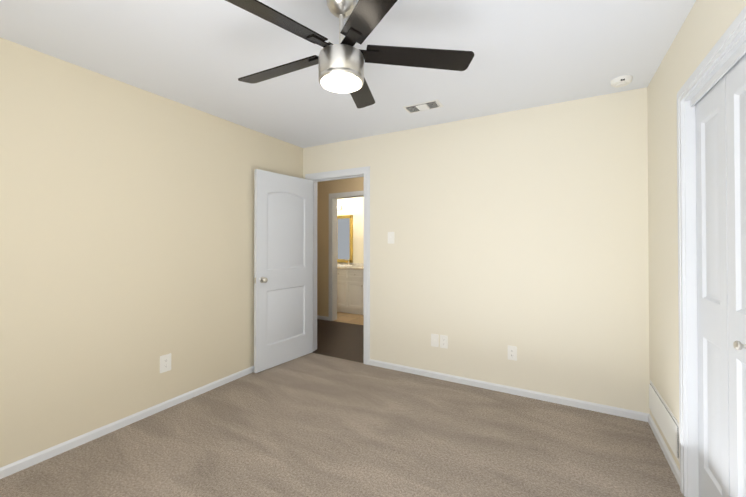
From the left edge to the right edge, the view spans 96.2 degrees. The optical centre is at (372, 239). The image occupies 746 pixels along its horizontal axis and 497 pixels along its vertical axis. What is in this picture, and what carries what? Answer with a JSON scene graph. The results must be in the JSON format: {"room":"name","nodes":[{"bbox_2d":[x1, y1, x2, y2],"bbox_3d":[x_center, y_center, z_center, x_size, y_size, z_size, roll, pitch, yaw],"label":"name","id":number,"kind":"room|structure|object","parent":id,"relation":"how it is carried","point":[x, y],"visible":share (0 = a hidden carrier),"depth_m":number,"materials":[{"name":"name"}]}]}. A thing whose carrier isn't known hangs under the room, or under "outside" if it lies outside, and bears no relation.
{"room":"empty bedroom","nodes":[
{"label":"empty bedroom","id":0,"kind":"room"},
{"bbox_2d":[0,37,302,467],"bbox_3d":[-1.827,0.106,2.400,0.120,2.440,3.810,0,-1,29],"label":"wall","id":1,"kind":"structure","parent":0,"point":[126,236],"depth_m":2.31,"materials":[{"name":"beige paint"}]},
{"bbox_2d":[0,366,253,478],"bbox_3d":[-1.732,1.297,2.404,0.030,0.058,3.690,0,-1,29],"label":"baseboard","id":2,"kind":"structure","parent":1,"relation":"attached to","point":[29,461],"depth_m":2.29,"materials":[{"name":"white wood"}]},
{"bbox_2d":[160,353,170,372],"bbox_3d":[-1.624,0.972,2.622,0.009,0.132,0.086,0,-1,29],"label":"electrical outlet","id":3,"kind":"object","parent":1,"relation":"attached to","point":[165,363],"visible":1,"depth_m":2.62,"materials":[{"name":"white plastic"}]},
{"bbox_2d":[312,319,363,362],"bbox_3d":[-0.107,1.395,4.423,3.940,0.100,1.420,0,-1,29],"label":"floor","id":4,"kind":"structure","parent":0,"point":[341,340],"depth_m":4.44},
{"bbox_2d":[317,177,363,316],"bbox_3d":[0.268,0.131,5.107,3.940,2.440,0.120,0,-1,29],"label":"wall","id":5,"kind":"structure","parent":0,"point":[325,189],"depth_m":5.63,"materials":[{"name":"beige paint"}]},
{"bbox_2d":[317,315,328,319],"bbox_3d":[-1.047,1.328,5.754,0.703,0.058,0.012,0,-1,29],"label":"baseboard","id":6,"kind":"structure","parent":5,"relation":"attached to","point":[322,317],"depth_m":5.62,"materials":[{"name":"white wood"}]},
{"bbox_2d":[329,191,363,320],"bbox_3d":[-0.308,0.295,5.427,0.914,2.117,0.156,0,-1,29],"label":"door frame","id":7,"kind":"structure","parent":5,"relation":"attached to","point":[334,262],"depth_m":5.57,"materials":[{"name":"white wood"}]},
{"bbox_2d":[0,353,684,496],"bbox_3d":[-0.347,1.368,1.562,3.510,0.100,3.810,0,-1,29],"label":"floor carpet","id":8,"kind":"object","parent":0,"point":[313,425],"visible":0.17,"depth_m":2.13,"materials":[{"name":"beige carpet"}]},
{"bbox_2d":[0,0,695,147],"bbox_3d":[-0.317,-1.171,1.638,3.510,0.100,3.930,0,-1,29],"label":"ceiling","id":9,"kind":"structure","parent":0,"point":[203,55],"depth_m":1.99,"materials":[{"name":"white paint"}]},
{"bbox_2d":[225,0,473,107],"bbox_3d":[-0.189,-0.919,1.588,1.193,0.406,1.241,0,-1,29],"label":"fan","id":10,"kind":"object","parent":9,"relation":"hanging from","point":[341,67],"visible":1,"depth_m":1.52,"materials":[{"name":"black wood"}]},
{"bbox_2d":[403,99,443,112],"bbox_3d":[0.418,-1.103,2.801,0.305,0.013,0.155,0,-1,29],"label":"ceiling vent","id":11,"kind":"object","parent":9,"relation":"in","point":[424,106],"visible":1,"depth_m":2.79,"materials":[{"name":"white metal"}]},
{"bbox_2d":[611,75,632,87],"bbox_3d":[1.735,-1.094,2.338,0.124,0.042,0.124,0,-1,29],"label":"smoke detector","id":12,"kind":"object","parent":9,"relation":"attached to","point":[621,81],"visible":1,"depth_m":2.31,"materials":[{"name":"white plastic"}]},
{"bbox_2d":[334,312,363,324],"bbox_3d":[-0.502,1.411,6.178,3.140,0.100,1.260,0,-1,29],"label":"floor","id":13,"kind":"structure","parent":0,"point":[351,318],"depth_m":5.72,"materials":[{"name":"beige tile"}]},
{"bbox_2d":[337,267,363,314],"bbox_3d":[-0.812,0.960,6.590,1.840,0.811,0.604,0,-1,29],"label":"bathroom vanity","id":14,"kind":"object","parent":13,"relation":"on","point":[350,287],"depth_m":6.07,"materials":[{"name":"white wood"}]},
{"bbox_2d":[337,263,363,270],"bbox_3d":[-0.807,0.537,6.603,1.860,0.035,0.582,0,-1,29],"label":"countertop","id":15,"kind":"structure","parent":14,"relation":"on","point":[338,264],"depth_m":6.51,"materials":[{"name":"beige stone"}]},
{"bbox_2d":[337,197,363,263],"bbox_3d":[-0.224,0.146,6.687,3.140,2.440,0.120,0,-1,29],"label":"wall","id":16,"kind":"structure","parent":0,"point":[354,206],"depth_m":6.67,"materials":[{"name":"beige paint"}]},
{"bbox_2d":[337,215,352,262],"bbox_3d":[-0.606,-0.006,6.805,0.440,0.955,0.040,0,-1,29],"label":"bathroom mirror","id":17,"kind":"object","parent":16,"relation":"attached to","point":[344,237],"visible":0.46,"depth_m":6.79,"materials":[{"name":"gold glass"}]},
{"bbox_2d":[303,87,649,413],"bbox_3d":[0.611,0.114,3.289,3.510,2.440,0.120,0,-1,29],"label":"wall","id":18,"kind":"structure","parent":0,"point":[524,232],"depth_m":2.86,"materials":[{"name":"beige paint"}]},
{"bbox_2d":[305,166,369,364],"bbox_3d":[-0.391,0.281,3.847,0.889,2.117,0.156,0,-1,29],"label":"door frame","id":19,"kind":"structure","parent":18,"relation":"attached to","point":[365,171],"depth_m":3.62,"materials":[{"name":"white wood"}]},
{"bbox_2d":[254,169,312,372],"bbox_3d":[-0.939,0.316,3.641,0.147,2.022,0.786,0,-1,35],"label":"bedroom door","id":20,"kind":"structure","parent":19,"relation":"attached to","point":[283,268],"depth_m":3.58,"materials":[{"name":"white wood"}]},
{"bbox_2d":[388,232,393,243],"bbox_3d":[0.183,-0.015,3.451,0.074,0.120,0.016,0,-1,29],"label":"light switch","id":21,"kind":"object","parent":18,"relation":"attached to","point":[390,237],"visible":1,"depth_m":3.45,"materials":[{"name":"white plastic"}]},
{"bbox_2d":[431,334,438,346],"bbox_3d":[0.593,0.973,3.216,0.074,0.120,0.012,0,-1,29],"label":"outlet","id":22,"kind":"object","parent":18,"relation":"attached to","point":[434,340],"visible":1,"depth_m":3.21,"materials":[{"name":"white plastic"}]},
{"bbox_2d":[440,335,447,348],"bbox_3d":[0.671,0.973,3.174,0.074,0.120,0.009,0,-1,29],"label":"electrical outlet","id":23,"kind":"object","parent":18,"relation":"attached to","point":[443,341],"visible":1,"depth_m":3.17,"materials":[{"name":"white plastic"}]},
{"bbox_2d":[369,359,643,420],"bbox_3d":[0.986,1.302,2.994,2.338,0.058,0.012,0,-1,29],"label":"baseboard","id":24,"kind":"structure","parent":18,"relation":"attached to","point":[621,412],"depth_m":2.84,"materials":[{"name":"white wood"}]},
{"bbox_2d":[508,345,516,360],"bbox_3d":[1.198,0.980,2.880,0.074,0.120,0.009,0,-1,29],"label":"electrical outlet","id":25,"kind":"object","parent":18,"relation":"attached to","point":[512,352],"visible":1,"depth_m":2.88,"materials":[{"name":"white plastic"}]},
{"bbox_2d":[647,0,745,469],"bbox_3d":[1.133,0.090,0.748,0.120,2.440,3.810,0,-1,29],"label":"wall","id":26,"kind":"structure","parent":0,"point":[705,26],"depth_m":1.99,"materials":[{"name":"beige paint"}]},
{"bbox_2d":[644,413,679,485],"bbox_3d":[1.814,1.294,2.091,0.012,0.058,0.723,0,-1,29],"label":"baseboard","id":27,"kind":"structure","parent":26,"relation":"attached to","point":[647,417],"depth_m":2.06,"materials":[{"name":"white wood"}]},
{"bbox_2d":[649,380,679,462],"bbox_3d":[1.821,1.113,2.110,0.015,0.210,0.685,0,-1,29],"label":"air vent","id":28,"kind":"object","parent":26,"relation":"in","point":[666,419],"visible":1,"depth_m":2.02,"materials":[{"name":"white metal"}]},
{"bbox_2d":[677,6,745,496],"bbox_3d":[1.251,0.260,1.098,0.018,2.107,1.574,0,-1,29],"label":"trim","id":29,"kind":"structure","parent":26,"relation":"attached to","point":[732,34],"depth_m":1.72,"materials":[{"name":"white wood"}]},
{"bbox_2d":[684,31,745,496],"bbox_3d":[1.311,0.288,1.065,0.122,2.050,1.460,0,-1,29],"label":"door frame","id":30,"kind":"structure","parent":26,"relation":"attached to","point":[732,56],"depth_m":1.70,"materials":[{"name":"white wood"}]},
{"bbox_2d":[695,53,745,496],"bbox_3d":[1.290,0.297,1.077,0.070,2.008,1.414,0,-1,29],"label":"bifold closet door","id":31,"kind":"structure","parent":26,"relation":"in","point":[720,108],"depth_m":1.43,"materials":[{"name":"white wood"}]}
]}

